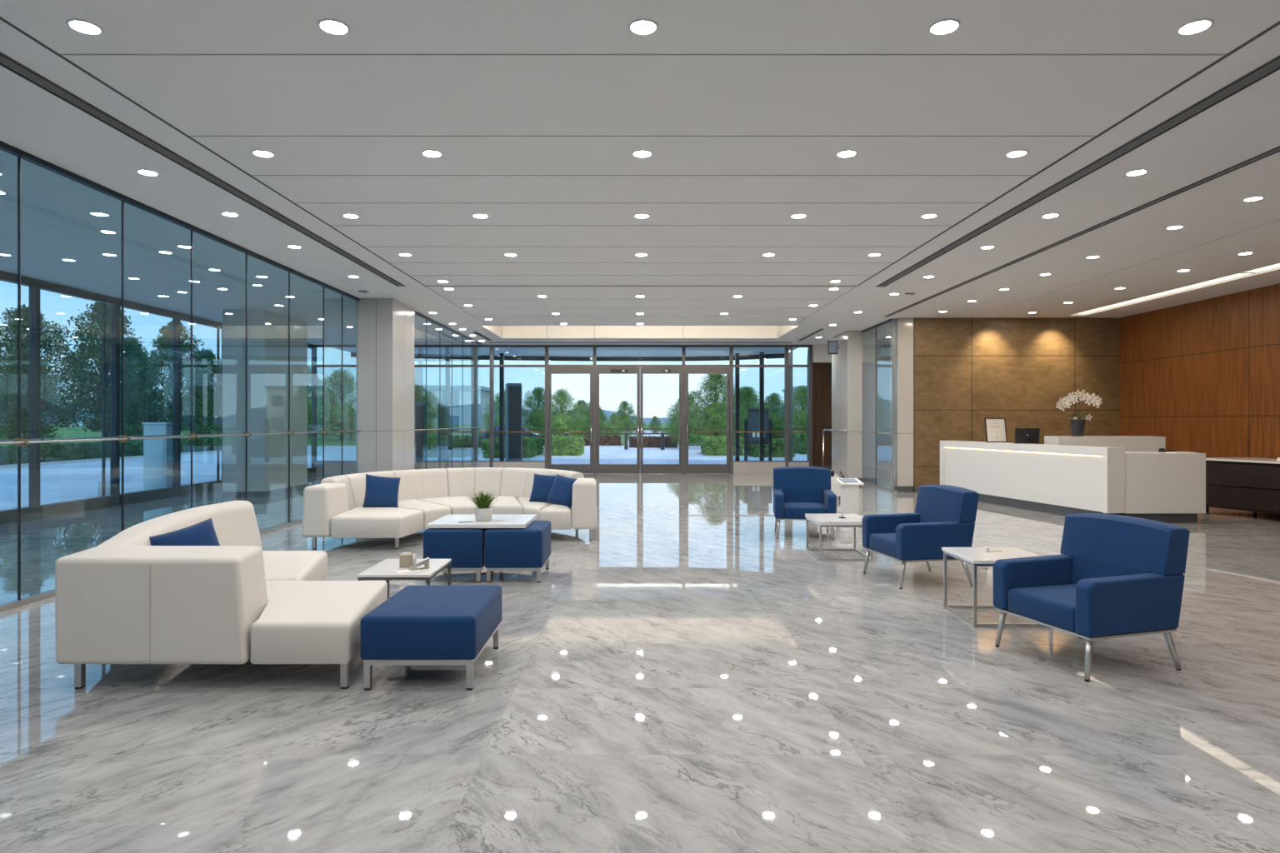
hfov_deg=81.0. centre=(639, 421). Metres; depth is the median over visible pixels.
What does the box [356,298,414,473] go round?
column
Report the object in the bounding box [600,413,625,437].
tree
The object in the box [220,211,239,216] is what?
recessed light
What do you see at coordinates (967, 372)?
wall
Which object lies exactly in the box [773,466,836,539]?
armchair
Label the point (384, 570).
coffee table
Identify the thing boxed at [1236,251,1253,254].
recessed light
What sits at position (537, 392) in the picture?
tree
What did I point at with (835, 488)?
equipment cart
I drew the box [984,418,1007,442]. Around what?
framed notice
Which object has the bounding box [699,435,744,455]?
hedge
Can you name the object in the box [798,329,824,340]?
linear air slot
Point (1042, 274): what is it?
recessed light
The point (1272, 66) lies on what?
linear air slot
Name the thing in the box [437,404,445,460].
sign totem
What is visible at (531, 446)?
hedge
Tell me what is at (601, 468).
door
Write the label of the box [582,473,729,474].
trim
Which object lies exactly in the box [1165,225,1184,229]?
recessed light
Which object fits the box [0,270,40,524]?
window
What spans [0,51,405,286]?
linear air slot
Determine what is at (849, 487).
pedestal stand
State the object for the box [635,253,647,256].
recessed light
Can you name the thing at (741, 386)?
tree
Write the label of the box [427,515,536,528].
board
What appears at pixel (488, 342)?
trim
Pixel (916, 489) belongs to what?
baseboard
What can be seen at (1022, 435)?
laptop
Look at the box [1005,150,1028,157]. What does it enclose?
recessed light
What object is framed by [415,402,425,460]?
sign totem
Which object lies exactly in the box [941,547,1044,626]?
side table
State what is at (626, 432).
bollard
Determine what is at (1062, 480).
reception desk
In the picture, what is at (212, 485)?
window
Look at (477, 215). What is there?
recessed light
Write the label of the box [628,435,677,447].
planter
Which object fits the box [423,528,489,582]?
ottoman
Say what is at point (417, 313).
wall
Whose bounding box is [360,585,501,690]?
ottoman
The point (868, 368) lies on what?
wall
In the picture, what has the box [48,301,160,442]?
tree
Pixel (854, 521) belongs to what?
side table
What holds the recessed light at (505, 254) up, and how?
in the ceiling
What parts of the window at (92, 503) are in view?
handrail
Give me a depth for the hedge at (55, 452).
31.27 m
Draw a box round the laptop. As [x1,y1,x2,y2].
[1015,428,1039,443]
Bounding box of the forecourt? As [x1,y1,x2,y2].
[0,445,806,474]
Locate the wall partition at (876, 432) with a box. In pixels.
[860,319,891,491]
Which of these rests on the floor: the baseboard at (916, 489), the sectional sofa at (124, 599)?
the sectional sofa at (124, 599)
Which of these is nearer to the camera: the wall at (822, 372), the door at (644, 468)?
the door at (644, 468)
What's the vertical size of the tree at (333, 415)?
6.502 m
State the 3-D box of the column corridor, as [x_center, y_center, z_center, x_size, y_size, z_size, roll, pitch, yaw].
[-8.295,-0.375,16.700,0.890,3.950,2.000,0,0,0]
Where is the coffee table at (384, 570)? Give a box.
[357,559,451,599]
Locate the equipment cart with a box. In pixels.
[830,470,844,500]
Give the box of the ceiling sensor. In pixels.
[357,290,369,294]
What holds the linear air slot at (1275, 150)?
attached to the ceiling
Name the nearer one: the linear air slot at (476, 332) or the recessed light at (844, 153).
the recessed light at (844, 153)
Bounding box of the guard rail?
[822,429,847,468]
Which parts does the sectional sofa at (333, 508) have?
leg, arm, backrest, backrest, seat, leg, backrest, seat, seat, backrest, seat, backrest, seat, seat, backrest, arm, leg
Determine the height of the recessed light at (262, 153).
0.009 m
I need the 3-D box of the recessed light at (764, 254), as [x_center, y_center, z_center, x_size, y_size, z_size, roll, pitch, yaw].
[1.810,-2.345,10.550,0.180,0.009,0.180,0,0,0]
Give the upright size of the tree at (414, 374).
6.969 m
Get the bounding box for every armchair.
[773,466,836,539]
[861,485,979,589]
[992,513,1189,682]
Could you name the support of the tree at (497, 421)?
on the lawn
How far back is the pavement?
18.81 m
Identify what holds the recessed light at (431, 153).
in the ceiling
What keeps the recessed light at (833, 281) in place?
in the ceiling
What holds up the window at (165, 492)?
on the floor
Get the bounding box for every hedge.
[0,436,221,465]
[414,434,483,458]
[481,435,544,458]
[540,435,621,445]
[543,435,585,455]
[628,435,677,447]
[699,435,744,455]
[747,437,796,457]
[773,435,794,439]
[792,432,806,454]
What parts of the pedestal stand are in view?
post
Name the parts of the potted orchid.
pot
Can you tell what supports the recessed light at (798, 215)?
in the ceiling
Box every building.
[421,385,489,435]
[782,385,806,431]
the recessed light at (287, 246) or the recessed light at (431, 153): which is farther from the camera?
the recessed light at (287, 246)
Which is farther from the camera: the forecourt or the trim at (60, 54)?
the forecourt
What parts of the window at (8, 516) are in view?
handrail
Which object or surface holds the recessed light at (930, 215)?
in the ceiling
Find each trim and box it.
[0,16,1279,286]
[60,54,1279,324]
[488,342,791,343]
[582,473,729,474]
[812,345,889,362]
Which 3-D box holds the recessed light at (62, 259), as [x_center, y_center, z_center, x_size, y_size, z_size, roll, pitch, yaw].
[-8.300,-2.345,10.900,0.180,0.009,0.180,0,0,0]
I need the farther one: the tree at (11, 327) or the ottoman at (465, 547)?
the tree at (11, 327)
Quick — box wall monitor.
[827,340,839,354]
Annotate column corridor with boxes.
[222,309,307,498]
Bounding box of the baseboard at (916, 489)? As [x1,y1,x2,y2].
[914,487,919,492]
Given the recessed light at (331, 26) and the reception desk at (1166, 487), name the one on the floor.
the reception desk at (1166, 487)
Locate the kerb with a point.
(220, 451)
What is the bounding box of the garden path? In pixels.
[628,430,679,445]
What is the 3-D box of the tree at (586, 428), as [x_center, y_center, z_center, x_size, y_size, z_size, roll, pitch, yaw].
[-4.904,-0.146,63.997,3.121,3.538,3.144,0,0,-39]
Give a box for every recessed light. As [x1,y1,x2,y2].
[0,190,7,194]
[60,258,76,261]
[65,18,103,34]
[99,230,116,234]
[127,277,139,279]
[136,169,159,175]
[157,250,173,254]
[207,268,220,271]
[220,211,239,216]
[251,150,274,157]
[286,245,301,248]
[317,18,349,34]
[342,213,359,218]
[347,275,359,278]
[398,253,411,256]
[421,150,442,157]
[437,280,448,282]
[472,213,488,218]
[504,253,516,256]
[628,18,658,34]
[631,150,652,157]
[634,213,649,218]
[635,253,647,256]
[762,253,774,256]
[790,213,806,218]
[830,280,840,282]
[835,150,857,157]
[868,253,881,256]
[920,213,937,218]
[923,275,934,278]
[928,18,960,34]
[980,245,994,249]
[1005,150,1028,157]
[1039,273,1051,275]
[1041,213,1059,218]
[1085,255,1099,258]
[1125,169,1148,175]
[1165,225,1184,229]
[1176,18,1214,34]
[1176,269,1190,271]
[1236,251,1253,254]
[1242,195,1264,201]
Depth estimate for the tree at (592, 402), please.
81.72 m
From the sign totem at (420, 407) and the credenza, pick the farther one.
the sign totem at (420, 407)
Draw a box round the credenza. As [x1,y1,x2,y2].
[1205,457,1279,514]
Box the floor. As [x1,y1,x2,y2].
[0,465,1279,852]
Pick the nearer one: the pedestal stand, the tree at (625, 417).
the pedestal stand
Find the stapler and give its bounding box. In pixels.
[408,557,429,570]
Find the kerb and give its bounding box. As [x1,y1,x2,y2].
[0,444,309,469]
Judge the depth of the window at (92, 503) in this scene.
12.48 m
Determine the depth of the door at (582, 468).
22.96 m
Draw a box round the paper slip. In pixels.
[395,570,420,573]
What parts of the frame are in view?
canopy post, canopy post, canopy post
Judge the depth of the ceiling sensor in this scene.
13.47 m
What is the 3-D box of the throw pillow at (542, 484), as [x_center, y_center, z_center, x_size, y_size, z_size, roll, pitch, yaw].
[-1.381,0.985,10.978,0.447,0.430,0.261,0,0,16]
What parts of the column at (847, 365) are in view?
panel, panel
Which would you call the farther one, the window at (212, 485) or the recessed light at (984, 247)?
the window at (212, 485)
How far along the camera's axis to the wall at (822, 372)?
27.60 m
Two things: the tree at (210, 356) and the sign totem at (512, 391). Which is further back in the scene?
the tree at (210, 356)
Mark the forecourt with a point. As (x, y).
(206, 463)
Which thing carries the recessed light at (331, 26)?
in the ceiling
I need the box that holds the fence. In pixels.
[527,428,806,436]
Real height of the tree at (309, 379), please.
6.701 m
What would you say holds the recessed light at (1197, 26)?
in the ceiling
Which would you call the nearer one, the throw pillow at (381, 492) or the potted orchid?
the throw pillow at (381, 492)
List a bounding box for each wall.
[0,140,360,613]
[311,345,812,474]
[414,310,482,469]
[806,358,832,464]
[862,362,889,470]
[891,318,1119,492]
[1120,283,1279,515]
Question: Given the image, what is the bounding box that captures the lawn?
[0,424,784,446]
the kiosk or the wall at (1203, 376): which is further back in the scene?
the kiosk
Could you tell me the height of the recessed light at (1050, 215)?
0.009 m
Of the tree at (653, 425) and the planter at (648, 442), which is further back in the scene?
the tree at (653, 425)
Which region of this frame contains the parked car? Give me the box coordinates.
[478,425,540,445]
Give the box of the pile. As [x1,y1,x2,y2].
[1165,451,1196,453]
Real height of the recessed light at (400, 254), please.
0.009 m
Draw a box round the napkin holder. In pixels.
[399,552,416,567]
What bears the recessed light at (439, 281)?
in the ceiling
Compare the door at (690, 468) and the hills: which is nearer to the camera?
the door at (690, 468)
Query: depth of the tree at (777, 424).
60.48 m
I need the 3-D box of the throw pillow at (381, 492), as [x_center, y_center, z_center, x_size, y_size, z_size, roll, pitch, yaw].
[-3.560,0.975,10.351,0.528,0.503,0.248,0,0,-29]
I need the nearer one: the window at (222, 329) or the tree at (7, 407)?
the window at (222, 329)
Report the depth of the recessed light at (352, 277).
12.17 m
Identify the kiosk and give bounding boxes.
[141,422,172,489]
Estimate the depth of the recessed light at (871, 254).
10.53 m
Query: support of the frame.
on the forecourt
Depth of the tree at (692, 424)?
43.53 m
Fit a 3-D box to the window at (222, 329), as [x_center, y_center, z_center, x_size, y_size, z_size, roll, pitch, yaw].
[-9.972,-0.375,19.005,0.217,3.950,1.900,0,0,0]
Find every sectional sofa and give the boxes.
[55,500,387,689]
[301,467,596,549]
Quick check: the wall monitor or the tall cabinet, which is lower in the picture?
the tall cabinet
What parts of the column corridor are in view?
panel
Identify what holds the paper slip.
on the coffee table at (384, 570)
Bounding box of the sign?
[97,481,109,496]
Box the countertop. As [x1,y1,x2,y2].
[1044,436,1165,451]
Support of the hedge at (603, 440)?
on the planting bed
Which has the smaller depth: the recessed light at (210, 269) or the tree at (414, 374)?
the recessed light at (210, 269)
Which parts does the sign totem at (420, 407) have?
panel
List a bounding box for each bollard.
[624,430,628,449]
[660,430,664,449]
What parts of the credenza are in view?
leg, drawer, drawer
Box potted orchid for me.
[1056,389,1102,436]
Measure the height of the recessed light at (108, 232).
0.009 m
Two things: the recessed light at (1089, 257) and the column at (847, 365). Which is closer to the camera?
the recessed light at (1089, 257)
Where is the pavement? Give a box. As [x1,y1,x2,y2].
[0,474,221,510]
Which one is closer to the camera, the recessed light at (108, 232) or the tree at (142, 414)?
the recessed light at (108, 232)
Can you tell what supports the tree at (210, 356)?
on the lawn
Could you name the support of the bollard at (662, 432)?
on the forecourt
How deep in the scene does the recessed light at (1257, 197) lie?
7.89 m
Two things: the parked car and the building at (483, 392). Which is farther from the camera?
the building at (483, 392)
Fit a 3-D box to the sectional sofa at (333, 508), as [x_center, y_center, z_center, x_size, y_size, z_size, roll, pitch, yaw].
[-2.422,1.175,10.790,3.678,0.851,3.040,0,0,0]
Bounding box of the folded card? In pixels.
[983,547,1001,552]
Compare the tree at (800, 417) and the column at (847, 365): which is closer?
the column at (847, 365)
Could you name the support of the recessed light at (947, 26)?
in the ceiling
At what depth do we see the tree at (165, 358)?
42.85 m
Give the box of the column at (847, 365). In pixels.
[831,330,862,481]
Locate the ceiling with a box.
[0,0,1279,344]
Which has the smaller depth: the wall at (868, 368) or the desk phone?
the desk phone
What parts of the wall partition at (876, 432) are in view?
handrail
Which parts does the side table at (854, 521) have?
leg, leg, frame, frame, leg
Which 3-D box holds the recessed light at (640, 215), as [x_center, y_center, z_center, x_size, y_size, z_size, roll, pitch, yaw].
[0.020,-2.345,8.560,0.180,0.009,0.180,0,0,0]
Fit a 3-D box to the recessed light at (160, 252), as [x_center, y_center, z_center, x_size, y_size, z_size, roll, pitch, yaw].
[-6.580,-2.345,10.400,0.180,0.009,0.180,0,0,0]
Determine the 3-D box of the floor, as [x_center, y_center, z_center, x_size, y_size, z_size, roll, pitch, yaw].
[0.500,1.675,12.400,21.200,0.150,30.800,0,0,0]
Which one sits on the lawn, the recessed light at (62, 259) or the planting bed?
the planting bed
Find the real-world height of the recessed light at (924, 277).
0.009 m
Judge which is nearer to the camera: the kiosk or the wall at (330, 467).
the kiosk
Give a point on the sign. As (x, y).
(107, 483)
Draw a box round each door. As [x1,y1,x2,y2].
[548,367,592,473]
[596,367,639,473]
[640,367,681,473]
[685,367,729,473]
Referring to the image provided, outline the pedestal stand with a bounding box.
[835,478,864,514]
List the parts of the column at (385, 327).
panel, panel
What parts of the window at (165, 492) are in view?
handrail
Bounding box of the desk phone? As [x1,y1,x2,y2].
[1158,448,1175,452]
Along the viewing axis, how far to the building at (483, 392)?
62.00 m
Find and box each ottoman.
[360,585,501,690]
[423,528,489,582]
[484,520,550,582]
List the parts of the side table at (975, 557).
leg, frame, leg, frame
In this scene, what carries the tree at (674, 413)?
on the lawn
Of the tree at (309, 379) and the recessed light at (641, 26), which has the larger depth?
the tree at (309, 379)
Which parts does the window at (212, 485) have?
handrail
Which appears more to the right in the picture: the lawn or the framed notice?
the framed notice
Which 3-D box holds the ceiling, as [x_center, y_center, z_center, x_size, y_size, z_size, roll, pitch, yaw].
[0.500,-2.725,12.400,21.200,0.750,30.800,0,0,0]
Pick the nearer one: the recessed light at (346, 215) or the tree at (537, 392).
the recessed light at (346, 215)
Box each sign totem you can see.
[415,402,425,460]
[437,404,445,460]
[505,383,521,460]
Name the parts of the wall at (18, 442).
handrail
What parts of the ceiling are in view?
light slot panel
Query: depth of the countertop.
13.90 m
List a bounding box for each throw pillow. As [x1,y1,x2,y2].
[149,518,219,545]
[362,474,400,508]
[529,473,556,502]
[546,474,576,508]
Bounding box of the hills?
[0,399,784,424]
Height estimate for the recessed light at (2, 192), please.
0.009 m
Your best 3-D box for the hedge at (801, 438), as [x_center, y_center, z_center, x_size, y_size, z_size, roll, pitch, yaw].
[8.704,1.104,37.966,1.642,1.237,2.170,0,0,0]
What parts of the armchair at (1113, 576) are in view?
leg, armrest, seat, frame, leg, backrest, armrest, leg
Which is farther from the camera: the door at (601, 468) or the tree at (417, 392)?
the tree at (417, 392)
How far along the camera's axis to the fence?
67.96 m
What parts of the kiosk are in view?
door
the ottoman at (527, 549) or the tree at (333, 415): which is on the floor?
the ottoman at (527, 549)
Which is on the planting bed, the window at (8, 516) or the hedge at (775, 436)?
the hedge at (775, 436)
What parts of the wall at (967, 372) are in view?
corner post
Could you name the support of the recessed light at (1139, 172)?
in the ceiling
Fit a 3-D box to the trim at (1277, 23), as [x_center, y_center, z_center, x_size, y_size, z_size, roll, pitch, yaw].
[0.022,-2.353,5.010,7.515,0.013,16.020,0,0,0]
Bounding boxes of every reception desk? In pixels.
[940,440,1124,516]
[1120,451,1205,523]
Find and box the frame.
[332,347,798,460]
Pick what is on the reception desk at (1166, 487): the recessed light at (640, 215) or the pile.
the pile
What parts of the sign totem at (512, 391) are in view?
panel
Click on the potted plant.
(483, 512)
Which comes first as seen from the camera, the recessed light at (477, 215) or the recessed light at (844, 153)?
the recessed light at (844, 153)
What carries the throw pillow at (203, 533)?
on the sectional sofa at (124, 599)
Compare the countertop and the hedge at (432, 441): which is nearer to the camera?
the countertop
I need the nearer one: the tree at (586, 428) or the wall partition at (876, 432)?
the wall partition at (876, 432)
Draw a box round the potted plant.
[466,490,499,521]
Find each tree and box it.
[0,304,95,444]
[0,345,67,444]
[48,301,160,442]
[80,339,170,440]
[130,320,216,430]
[164,348,221,439]
[202,359,221,429]
[307,364,337,439]
[307,367,356,440]
[414,374,425,402]
[414,385,437,435]
[480,390,529,431]
[521,386,556,435]
[531,387,587,436]
[568,399,601,436]
[584,401,608,436]
[589,407,609,435]
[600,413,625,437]
[615,400,636,433]
[630,420,649,435]
[647,415,663,433]
[661,393,713,446]
[666,413,679,435]
[688,374,749,446]
[723,385,759,439]
[725,385,777,440]
[764,392,794,438]
[777,385,806,436]
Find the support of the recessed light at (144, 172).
in the ceiling
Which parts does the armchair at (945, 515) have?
leg, seat, armrest, leg, frame, leg, armrest, backrest, leg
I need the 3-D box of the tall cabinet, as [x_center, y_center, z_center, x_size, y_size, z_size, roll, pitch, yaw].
[4.748,0.545,30.177,1.100,2.150,0.286,0,0,6]
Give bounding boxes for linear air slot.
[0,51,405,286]
[472,331,492,340]
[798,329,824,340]
[875,55,1279,287]
[883,145,1279,317]
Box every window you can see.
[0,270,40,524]
[28,279,119,518]
[110,298,181,505]
[172,312,222,495]
[221,329,222,479]
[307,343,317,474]
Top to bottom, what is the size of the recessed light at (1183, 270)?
0.009 m
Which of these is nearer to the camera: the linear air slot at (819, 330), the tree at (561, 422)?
the linear air slot at (819, 330)
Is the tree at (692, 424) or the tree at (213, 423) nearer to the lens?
the tree at (692, 424)
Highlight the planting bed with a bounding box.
[542,444,744,445]
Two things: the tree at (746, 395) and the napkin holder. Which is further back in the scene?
the tree at (746, 395)
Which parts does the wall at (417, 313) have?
handrail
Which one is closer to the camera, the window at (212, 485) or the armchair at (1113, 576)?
the armchair at (1113, 576)
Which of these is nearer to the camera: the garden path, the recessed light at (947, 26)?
the recessed light at (947, 26)
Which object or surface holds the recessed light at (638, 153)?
in the ceiling
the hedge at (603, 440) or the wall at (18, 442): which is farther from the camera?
the hedge at (603, 440)
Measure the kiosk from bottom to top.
1.600 m
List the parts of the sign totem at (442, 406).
panel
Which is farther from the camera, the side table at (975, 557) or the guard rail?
the guard rail
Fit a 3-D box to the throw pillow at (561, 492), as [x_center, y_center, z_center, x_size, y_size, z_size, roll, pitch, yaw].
[-1.079,0.985,10.621,0.488,0.453,0.258,0,0,31]
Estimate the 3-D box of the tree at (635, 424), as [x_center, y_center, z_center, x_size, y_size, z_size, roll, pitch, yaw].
[-0.101,0.577,86.004,2.288,2.261,2.030,0,0,-3]
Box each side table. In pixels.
[805,514,873,560]
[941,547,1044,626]
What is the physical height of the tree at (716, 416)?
4.825 m
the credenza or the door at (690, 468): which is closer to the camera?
the credenza
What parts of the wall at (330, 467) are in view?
head rail, rail, head rail, handrail, rail, handrail, head rail, rail, post, head rail, handrail, rail, head rail, head rail, head rail, head rail, handrail, rail, post, head rail, rail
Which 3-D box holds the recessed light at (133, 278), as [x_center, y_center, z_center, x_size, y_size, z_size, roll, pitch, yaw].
[-8.300,-2.345,12.300,0.180,0.009,0.180,0,0,0]
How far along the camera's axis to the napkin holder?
6.05 m
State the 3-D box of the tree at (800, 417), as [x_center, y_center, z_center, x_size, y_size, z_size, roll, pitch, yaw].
[15.593,-0.858,71.870,5.191,5.371,4.744,0,0,11]
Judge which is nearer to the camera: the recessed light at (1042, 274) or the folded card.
the folded card
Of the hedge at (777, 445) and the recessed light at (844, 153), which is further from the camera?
the hedge at (777, 445)
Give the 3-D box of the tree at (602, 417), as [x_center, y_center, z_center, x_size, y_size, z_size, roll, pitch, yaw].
[-4.133,0.068,75.949,2.743,3.109,2.763,0,0,-4]
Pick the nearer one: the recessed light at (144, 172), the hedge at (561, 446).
the recessed light at (144, 172)
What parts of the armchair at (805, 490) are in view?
leg, armrest, leg, frame, backrest, seat, armrest, leg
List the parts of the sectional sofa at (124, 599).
leg, arm, backrest, seat, chaise seat, leg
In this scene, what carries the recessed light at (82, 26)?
in the ceiling
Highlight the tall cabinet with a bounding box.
[744,408,771,460]
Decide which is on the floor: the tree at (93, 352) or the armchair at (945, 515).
the armchair at (945, 515)

